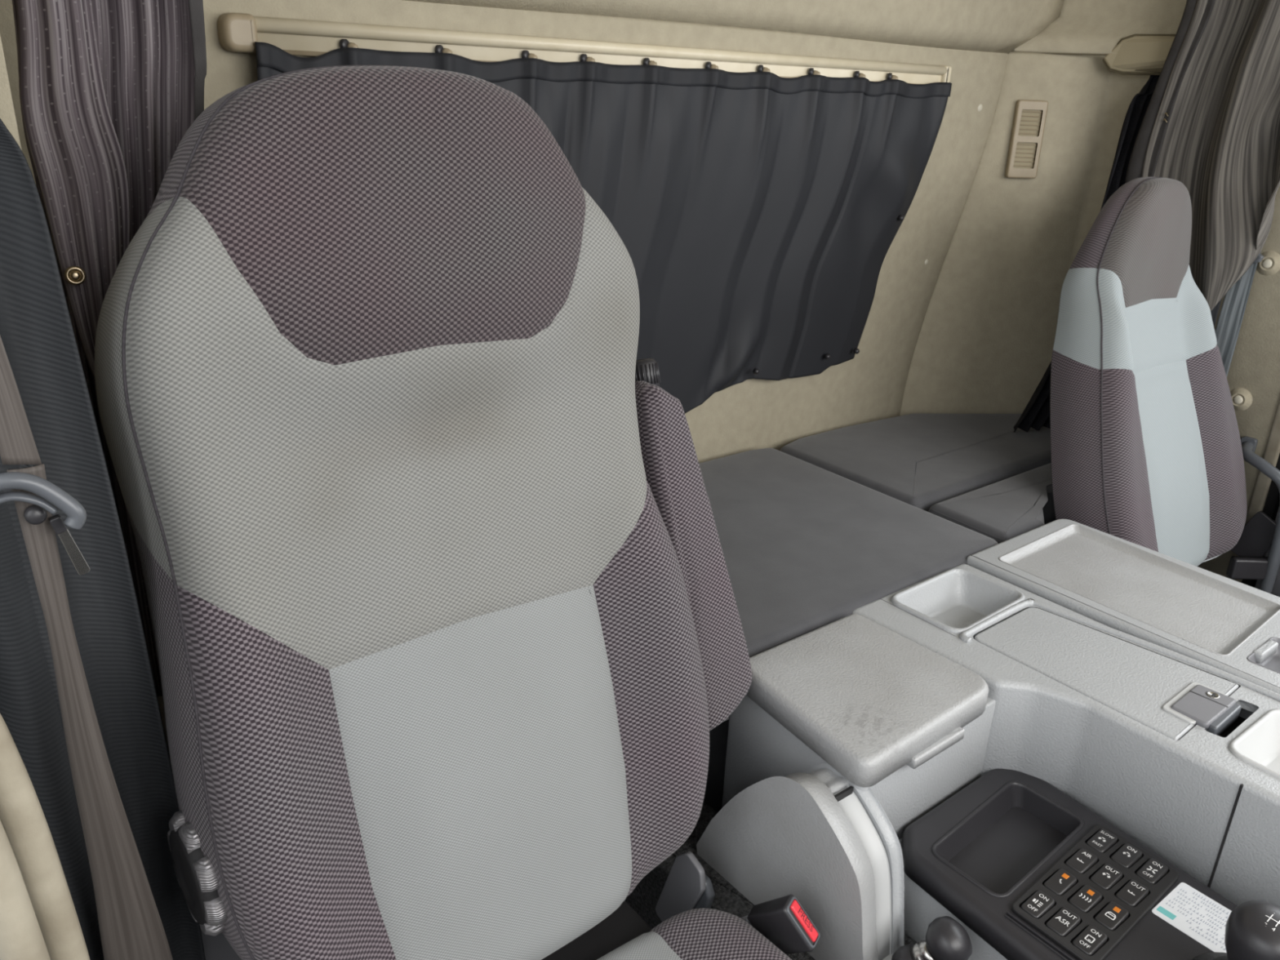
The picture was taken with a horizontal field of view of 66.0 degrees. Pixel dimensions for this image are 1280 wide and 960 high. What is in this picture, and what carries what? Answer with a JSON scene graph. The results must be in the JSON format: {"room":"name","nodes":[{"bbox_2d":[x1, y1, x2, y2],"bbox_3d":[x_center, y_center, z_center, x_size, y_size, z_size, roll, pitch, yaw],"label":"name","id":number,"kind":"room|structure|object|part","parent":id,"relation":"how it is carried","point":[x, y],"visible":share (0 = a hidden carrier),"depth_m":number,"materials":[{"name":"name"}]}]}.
{"room":"vehicle interior","nodes":[
{"label":"vehicle interior","id":0,"kind":"room"},
{"bbox_2d":[0,35,21,149],"bbox_3d":[-0.712,-0.108,1.062,0.080,2.040,0.620,-14,27,-36],"label":"wall","id":1,"kind":"structure","parent":0,"point":[7,116],"depth_m":0.75,"materials":[{"name":"beige plastic"}]},
{"bbox_2d":[0,335,173,959],"bbox_3d":[-0.451,0.078,0.744,0.090,1.170,0.036,-9,25,-27],"label":"belt","id":2,"kind":"object","parent":1,"relation":"hanging from","point":[131,926],"visible":1,"depth_m":0.80,"materials":[{"name":"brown fabric"}]},
{"bbox_3d":[-0.452,0.019,0.710,0.056,0.021,0.012,-10,25,-28],"label":"guide plate","id":3,"kind":"part","parent":2,"relation":"part of","materials":[{"name":"grey metal"}]},
{"bbox_2d":[0,118,205,959],"bbox_3d":[-0.529,0.167,0.849,0.212,1.220,0.089,-14,27,-36],"label":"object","id":4,"kind":"object","parent":1,"relation":"hanging from","point":[37,333],"visible":0.51,"depth_m":0.85,"materials":[{"name":"fabric"}]},
{"bbox_2d":[0,713,89,959],"bbox_3d":[-0.503,0.405,0.737,0.169,0.665,0.099,-14,27,-36],"label":"trim","id":5,"kind":"structure","parent":0,"point":[39,920],"depth_m":0.70,"materials":[{"name":"plastic"}]},
{"bbox_2d":[0,0,1008,462],"bbox_3d":[-0.017,-0.300,1.887,2.095,1.058,0.102,-14,27,-36],"label":"wall","id":6,"kind":"structure","parent":0,"point":[751,414],"depth_m":2.21,"materials":[{"name":"beige fabric"}]},
{"bbox_2d":[217,12,951,84],"bbox_3d":[0.067,-0.723,1.697,1.525,0.046,0.034,-14,27,-36],"label":"rail","id":7,"kind":"object","parent":6,"relation":"attached to","point":[237,32],"visible":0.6,"depth_m":1.50,"materials":[{"name":"beige plastic"}]},
{"bbox_2d":[254,39,951,413],"bbox_3d":[0.050,-0.409,1.845,1.474,0.694,0.096,-14,27,-36],"label":"window curtain","id":8,"kind":"object","parent":7,"relation":"hanging from","point":[757,215],"visible":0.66,"depth_m":1.92,"materials":[{"name":"black fabric"}]},
{"bbox_2d":[404,0,1064,53],"bbox_3d":[0.141,-1.045,1.521,2.255,0.625,0.189,-14,27,-36],"label":"trim","id":9,"kind":"structure","parent":6,"relation":"attached to","point":[1000,26],"depth_m":1.93,"materials":[{"name":"beige plastic"}]},
{"bbox_2d":[977,103,982,111],"bbox_3d":[0.783,-0.859,2.275,0.018,0.018,0.009,-14,27,-36],"label":"plug","id":10,"kind":"object","parent":6,"relation":"attached to","point":[980,106],"visible":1,"depth_m":2.27,"materials":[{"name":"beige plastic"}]},
{"bbox_2d":[899,51,1150,416],"bbox_3d":[1.016,-0.477,2.433,0.640,1.057,0.146,9,23,17],"label":"wall","id":11,"kind":"structure","parent":0,"point":[984,344],"depth_m":2.42,"materials":[{"name":"beige fabric"}]},
{"bbox_2d":[1004,99,1048,178],"bbox_3d":[0.910,-0.801,2.323,0.072,0.174,0.022,1,22,-3],"label":"air vent","id":12,"kind":"object","parent":11,"relation":"in","point":[1029,115],"visible":1,"depth_m":2.32,"materials":[{"name":"beige plastic"}]},
{"bbox_2d":[1013,75,1159,432],"bbox_3d":[1.059,-0.515,2.303,0.353,0.809,0.073,-7,24,-22],"label":"curtain","id":13,"kind":"object","parent":11,"relation":"hanging from","point":[1036,415],"visible":0.22,"depth_m":2.25,"materials":[{"name":"black fabric"}]},
{"bbox_2d":[1013,0,1186,55],"bbox_3d":[1.188,-1.215,2.046,0.708,0.620,0.124,14,25,28],"label":"trim","id":14,"kind":"structure","parent":11,"relation":"attached to","point":[1082,27],"depth_m":2.24,"materials":[{"name":"beige plastic"}]},
{"bbox_2d":[1102,34,1175,75],"bbox_3d":[1.245,-0.900,2.091,0.514,0.083,0.056,21,28,39],"label":"flap","id":15,"kind":"object","parent":11,"relation":"attached to","point":[1135,54],"visible":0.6,"depth_m":2.19,"materials":[{"name":"beige plastic"}]},
{"bbox_2d":[1197,186,1279,577],"bbox_3d":[1.429,-0.504,2.215,0.165,1.600,0.240,-14,27,-36],"label":"trim","id":16,"kind":"structure","parent":11,"relation":"attached to","point":[1255,366],"depth_m":2.21,"materials":[{"name":"beige plastic"}]},
{"bbox_2d":[1210,251,1264,377],"bbox_3d":[1.291,-0.207,2.268,0.037,0.800,0.116,-9,25,-27],"label":"belt","id":17,"kind":"object","parent":16,"relation":"hanging from","point":[1230,318],"visible":0.16,"depth_m":2.19,"materials":[{"name":"fabric"}]},
{"bbox_2d":[1230,387,1252,410],"bbox_3d":[1.372,-0.184,2.258,0.016,0.060,0.060,-14,27,-36],"label":"boss","id":18,"kind":"object","parent":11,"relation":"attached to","point":[1242,398],"visible":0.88,"depth_m":2.25,"materials":[{"name":"beige plastic"}]},
{"bbox_2d":[1240,435,1279,593],"bbox_3d":[1.389,0.083,2.244,0.068,0.328,0.174,-5,23,-17],"label":"handle","id":19,"kind":"object","parent":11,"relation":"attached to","point":[1249,444],"visible":0.92,"depth_m":2.20,"materials":[{"name":"grey plastic"}]},
{"bbox_3d":[1.394,-0.080,2.258,0.020,0.035,0.030,-14,27,-36],"label":"handle mount","id":20,"kind":"part","parent":19,"relation":"part of","materials":[{"name":"grey plastic"}]},
{"bbox_2d":[1256,250,1279,275],"bbox_3d":[1.373,-0.473,2.156,0.016,0.060,0.060,-14,27,-36],"label":"boss","id":21,"kind":"object","parent":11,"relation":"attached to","point":[1269,265],"visible":0.9,"depth_m":2.15,"materials":[{"name":"beige plastic"}]},
{"bbox_3d":[0.748,0.917,1.450,2.700,0.040,2.600,-14,27,-36],"label":"floor","id":22,"kind":"structure","parent":0,"visible":0},
{"bbox_2d":[94,64,791,959],"bbox_3d":[-0.022,0.326,0.978,0.717,1.349,0.890,-14,27,-36],"label":"seat","id":23,"kind":"object","parent":22,"relation":"on","point":[451,644],"visible":1,"depth_m":0.97,"materials":[{"name":"grey fabric"}]},
{"bbox_3d":[-0.455,-0.092,0.910,0.078,0.335,0.171,-14,27,-36],"label":"panel","id":24,"kind":"part","parent":23,"relation":"part of","materials":[{"name":"grey fabric"}]},
{"bbox_3d":[-0.341,0.292,1.056,0.293,0.611,0.337,-14,27,-36],"label":"panel","id":25,"kind":"part","parent":23,"relation":"part of","materials":[{"name":"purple fabric"}]},
{"bbox_3d":[-0.215,-0.258,0.948,0.410,0.258,0.103,-14,27,-36],"label":"headrest panel","id":26,"kind":"part","parent":23,"relation":"part of","materials":[{"name":"fabric"}]},
{"bbox_3d":[-0.206,-0.067,1.001,0.548,0.429,0.132,-14,27,-36],"label":"shoulder panel","id":27,"kind":"part","parent":23,"relation":"part of","materials":[{"name":"grey fabric"}]},
{"bbox_3d":[-0.147,0.353,1.066,0.316,0.411,0.122,-14,27,-36],"label":"backrest","id":28,"kind":"part","parent":23,"relation":"part of","materials":[{"name":"grey fabric"}]},
{"bbox_2d":[596,931,681,959],"bbox_3d":[0.039,0.696,0.933,0.324,0.138,0.518,-14,27,-36],"label":"cushion","id":29,"kind":"object","parent":23,"relation":"on","point":[635,945],"depth_m":1.14,"materials":[{"name":"grey fabric"}]},
{"bbox_3d":[0.007,-0.129,1.258,0.035,0.055,0.045,-14,27,-36],"label":"shoulder knob","id":30,"kind":"part","parent":23,"relation":"part of","materials":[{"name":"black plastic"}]},
{"bbox_3d":[0.053,0.553,1.320,0.008,0.155,0.088,-14,27,-36],"label":"recliner plate","id":31,"kind":"part","parent":23,"relation":"part of","materials":[{"name":"grey plastic"}]},
{"bbox_3d":[0.057,0.098,1.296,0.126,0.454,0.225,-14,27,-36],"label":"armrest","id":32,"kind":"part","parent":23,"relation":"part of","materials":[{"name":"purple fabric"}]},
{"bbox_2d":[740,894,819,954],"bbox_3d":[0.147,0.559,1.200,0.142,0.167,0.035,17,26,33],"label":"seat belt buckle","id":33,"kind":"object","parent":23,"relation":"attached to","point":[783,921],"visible":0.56,"depth_m":1.15,"materials":[{"name":"black plastic"}]},
{"bbox_2d":[168,719,728,959],"bbox_3d":[0.222,0.397,1.990,2.249,0.485,0.445,-14,27,-36],"label":"bunk","id":34,"kind":"object","parent":22,"relation":"on","point":[217,947],"visible":0.02,"depth_m":1.62,"materials":[{"name":"charcoal fabric"}]},
{"bbox_2d":[157,448,997,753],"bbox_3d":[-0.053,0.199,1.654,1.366,0.105,0.632,-14,27,-36],"label":"mattress","id":35,"kind":"object","parent":34,"relation":"on","point":[805,545],"visible":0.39,"depth_m":1.77,"materials":[{"name":"grey fabric"}]},
{"bbox_2d":[779,413,1050,511],"bbox_3d":[0.745,-0.057,2.377,0.816,0.103,0.408,-14,27,-36],"label":"mattress","id":36,"kind":"object","parent":34,"relation":"on","point":[921,460],"visible":0.66,"depth_m":2.24,"materials":[{"name":"grey fabric"}]},
{"bbox_2d":[928,462,1055,543],"bbox_3d":[0.942,0.041,2.159,0.806,0.099,0.194,-14,27,-36],"label":"mattress","id":37,"kind":"object","parent":34,"relation":"on","point":[1007,508],"visible":0.49,"depth_m":1.98,"materials":[{"name":"grey fabric"}]},
{"bbox_2d":[624,800,916,959],"bbox_3d":[0.290,0.771,1.273,0.187,0.328,0.800,-14,27,-36],"label":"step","id":38,"kind":"structure","parent":22,"relation":"on","point":[643,900],"depth_m":1.40,"materials":[{"name":"black plastic"}]},
{"bbox_2d":[696,762,904,959],"bbox_3d":[0.217,0.467,1.276,0.090,0.238,0.318,-14,27,-36],"label":"cover","id":39,"kind":"object","parent":38,"relation":"on","point":[811,836],"visible":0.84,"depth_m":1.22,"materials":[{"name":"grey plastic"}]},
{"bbox_2d":[891,915,972,959],"bbox_3d":[0.345,0.573,1.179,0.084,0.110,0.080,-14,27,-36],"label":"lever","id":40,"kind":"object","parent":38,"relation":"on","point":[946,939],"visible":1,"depth_m":1.16,"materials":[{"name":"black plastic"}]},
{"bbox_3d":[0.365,0.547,1.167,0.054,0.051,0.054,-14,27,-36],"label":"ball knob","id":41,"kind":"part","parent":40,"relation":"part of","materials":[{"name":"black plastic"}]},
{"bbox_2d":[721,519,1279,959],"bbox_3d":[0.808,0.618,1.344,0.921,0.597,1.162,-14,27,-36],"label":"console","id":42,"kind":"object","parent":22,"relation":"on","point":[1141,684],"visible":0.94,"depth_m":1.38,"materials":[{"name":"grey plastic"}]},
{"bbox_3d":[0.307,0.288,1.369,0.294,0.040,0.263,-14,27,-36],"label":"bin lid","id":43,"kind":"part","parent":42,"relation":"part of","materials":[{"name":"plastic"}]},
{"bbox_2d":[890,568,1025,633],"bbox_3d":[0.518,0.215,1.612,0.210,0.056,0.143,-14,27,-36],"label":"tray","id":44,"kind":"object","parent":42,"relation":"on","point":[953,600],"depth_m":1.65,"materials":[{"name":"grey plastic"}]},
{"bbox_2d":[900,768,1237,959],"bbox_3d":[0.668,0.580,1.093,0.307,0.060,0.794,-14,27,-36],"label":"switch panel","id":45,"kind":"object","parent":42,"relation":"in","point":[1033,871],"visible":0.9,"depth_m":1.23,"materials":[{"name":"black plastic"}]},
{"bbox_2d":[1020,890,1054,919],"bbox_3d":[0.476,0.514,1.184,0.041,0.021,0.024,-14,27,-36],"label":"rocker switch","id":46,"kind":"object","parent":45,"relation":"attached to","point":[1034,904],"depth_m":1.18,"materials":[{"name":"black plastic"}]},
{"bbox_2d":[1043,868,1076,895],"bbox_3d":[0.518,0.502,1.219,0.041,0.021,0.024,-14,27,-36],"label":"rocker switch","id":47,"kind":"object","parent":45,"relation":"attached to","point":[1056,882],"depth_m":1.21,"materials":[{"name":"black plastic"}]},
{"bbox_2d":[1045,906,1080,937],"bbox_3d":[0.497,0.525,1.160,0.041,0.021,0.024,-14,27,-36],"label":"rocker switch","id":48,"kind":"object","parent":45,"relation":"attached to","point":[1060,922],"depth_m":1.16,"materials":[{"name":"black plastic"}]},
{"bbox_2d":[1065,848,1097,874],"bbox_3d":[0.560,0.490,1.254,0.041,0.021,0.024,-14,27,-36],"label":"rocker switch","id":49,"kind":"object","parent":45,"relation":"attached to","point":[1077,860],"depth_m":1.25,"materials":[{"name":"black plastic"}]},
{"bbox_2d":[1068,884,1102,912],"bbox_3d":[0.539,0.512,1.195,0.041,0.021,0.024,-14,27,-36],"label":"rocker switch","id":50,"kind":"object","parent":45,"relation":"attached to","point":[1082,898],"depth_m":1.19,"materials":[{"name":"black plastic"}]},
{"bbox_2d":[1071,924,1107,955],"bbox_3d":[0.517,0.535,1.136,0.041,0.021,0.024,-14,27,-36],"label":"rocker switch","id":51,"kind":"object","parent":45,"relation":"attached to","point":[1086,940],"depth_m":1.13,"materials":[{"name":"black plastic"}]},
{"bbox_2d":[1086,828,1117,853],"bbox_3d":[0.603,0.477,1.290,0.041,0.021,0.024,-14,27,-36],"label":"rocker switch","id":52,"kind":"object","parent":45,"relation":"attached to","point":[1098,840],"depth_m":1.28,"materials":[{"name":"black plastic"}]},
{"bbox_2d":[1089,863,1122,890],"bbox_3d":[0.581,0.500,1.231,0.041,0.021,0.024,-14,27,-36],"label":"rocker switch","id":53,"kind":"object","parent":45,"relation":"attached to","point":[1103,877],"depth_m":1.23,"materials":[{"name":"black plastic"}]},
{"bbox_2d":[1094,901,1128,930],"bbox_3d":[0.559,0.523,1.172,0.041,0.021,0.024,-14,27,-36],"label":"rocker switch","id":54,"kind":"object","parent":45,"relation":"attached to","point":[1108,915],"depth_m":1.17,"materials":[{"name":"black plastic"}]},
{"bbox_2d":[1110,843,1142,868],"bbox_3d":[0.623,0.487,1.266,0.041,0.021,0.024,-14,27,-36],"label":"rocker switch","id":55,"kind":"object","parent":45,"relation":"attached to","point":[1122,855],"depth_m":1.26,"materials":[{"name":"black plastic"}]},
{"bbox_2d":[1115,879,1148,906],"bbox_3d":[0.601,0.510,1.207,0.041,0.021,0.024,-14,27,-36],"label":"rocker switch","id":56,"kind":"object","parent":45,"relation":"attached to","point":[1128,892],"depth_m":1.20,"materials":[{"name":"black plastic"}]},
{"bbox_2d":[1135,857,1168,884],"bbox_3d":[0.644,0.498,1.242,0.041,0.021,0.024,-14,27,-36],"label":"rocker switch","id":57,"kind":"object","parent":45,"relation":"attached to","point":[1148,870],"depth_m":1.24,"materials":[{"name":"black plastic"}]},
{"bbox_2d":[1166,889,1228,950],"bbox_3d":[0.685,0.528,1.168,0.064,0.001,0.110,-14,27,-36],"label":"print","id":58,"kind":"object","parent":45,"relation":"on","point":[1180,890],"depth_m":1.19},
{"bbox_2d":[1191,900,1279,959],"bbox_3d":[0.663,0.512,1.056,0.119,0.116,0.119,-14,27,-36],"label":"lever","id":59,"kind":"object","parent":45,"relation":"on","point":[1252,928],"visible":1,"depth_m":1.03,"materials":[{"name":"black plastic"}]},
{"bbox_3d":[0.663,0.504,1.052,0.076,0.097,0.075,-14,27,-36],"label":"shift knob","id":60,"kind":"part","parent":59,"relation":"part of","materials":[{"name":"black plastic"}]},
{"bbox_3d":[0.677,0.273,1.447,0.208,0.020,0.312,-14,27,-36],"label":"lid","id":61,"kind":"part","parent":42,"relation":"part of","materials":[{"name":"grey plastic"}]},
{"bbox_3d":[1.057,0.296,1.417,0.315,0.028,1.162,-14,27,-36],"label":"table lid","id":62,"kind":"part","parent":42,"relation":"part of","materials":[{"name":"grey plastic"}]},
{"bbox_2d":[1229,708,1279,778],"bbox_3d":[0.895,0.387,1.204,0.169,0.039,0.292,-14,27,-36],"label":"tray","id":63,"kind":"object","parent":42,"relation":"on","point":[1254,744],"depth_m":1.29,"materials":[{"name":"white plastic"}]},
{"bbox_2d":[1049,177,1276,579],"bbox_3d":[1.241,0.059,1.962,0.593,1.209,0.836,-14,27,-36],"label":"seat","id":64,"kind":"object","parent":22,"relation":"on","point":[1146,451],"visible":0.73,"depth_m":2.00,"materials":[{"name":"grey fabric"}]},
{"bbox_3d":[0.881,-0.326,1.961,0.052,0.182,0.146,-6,23,-19],"label":"panel","id":65,"kind":"part","parent":64,"relation":"part of","materials":[{"name":"grey fabric"}]},
{"bbox_3d":[0.969,0.006,2.047,0.283,0.523,0.274,-14,27,-36],"label":"panel","id":66,"kind":"part","parent":64,"relation":"part of","materials":[{"name":"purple fabric"}]},
{"bbox_3d":[1.050,-0.487,2.011,0.331,0.245,0.051,-14,27,-36],"label":"headrest panel","id":67,"kind":"part","parent":64,"relation":"part of","materials":[{"name":"grey fabric"}]},
{"bbox_3d":[1.066,-0.338,2.042,0.440,0.208,0.121,-14,27,-36],"label":"shoulder panel","id":68,"kind":"part","parent":64,"relation":"part of","materials":[{"name":"grey fabric"}]},
{"bbox_3d":[1.117,-0.004,2.086,0.274,0.452,0.157,-14,27,-36],"label":"backrest","id":69,"kind":"part","parent":64,"relation":"part of","materials":[{"name":"grey fabric"}]},
{"bbox_3d":[1.399,0.131,2.247,0.008,0.127,0.094,-14,27,-36],"label":"recliner plate","id":70,"kind":"part","parent":64,"relation":"part of","materials":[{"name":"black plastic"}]},
{"bbox_3d":[1.972,0.374,1.772,0.100,0.820,1.600,-14,27,-36],"label":"door","id":71,"kind":"structure","parent":22,"relation":"on","visible":0},
{"bbox_2d":[1229,400,1279,587],"bbox_3d":[1.457,-0.352,2.109,0.045,1.400,0.053,-14,27,-36],"label":"door frame","id":72,"kind":"structure","parent":71,"relation":"attached to","point":[1272,452],"depth_m":2.24,"materials":[{"name":"grey plastic"}]},
{"bbox_2d":[1254,507,1279,596],"bbox_3d":[1.569,0.209,2.118,0.055,0.360,0.400,-14,27,-36],"label":"pocket","id":73,"kind":"object","parent":71,"relation":"attached to","point":[1276,589],"visible":0.09,"depth_m":2.25,"materials":[{"name":"grey plastic"}]},
{"bbox_3d":[0.780,-1.037,0.733,2.700,0.040,2.450,-14,27,-36],"label":"ceiling","id":74,"kind":"structure","parent":0,"visible":0},
{"bbox_2d":[12,0,206,697],"bbox_3d":[-0.486,-0.372,0.949,0.199,1.350,0.089,-14,27,-36],"label":"curtain","id":75,"kind":"object","parent":74,"relation":"hanging from","point":[110,91],"visible":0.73,"depth_m":0.95,"materials":[{"name":"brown fabric"}]},
{"bbox_2d":[70,271,79,279],"bbox_3d":[-0.532,-0.193,0.930,0.008,0.008,0.004,-14,27,-36],"label":"button","id":76,"kind":"object","parent":75,"relation":"attached to","point":[74,275],"depth_m":0.93,"materials":[{"name":"gold metal"}]},
{"bbox_2d":[1124,0,1279,311],"bbox_3d":[1.273,-0.842,1.987,0.078,1.154,0.476,-14,27,-36],"label":"door curtain","id":77,"kind":"object","parent":74,"relation":"hanging from","point":[1211,124],"visible":0.75,"depth_m":2.08,"materials":[{"name":"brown fabric"}]}
]}

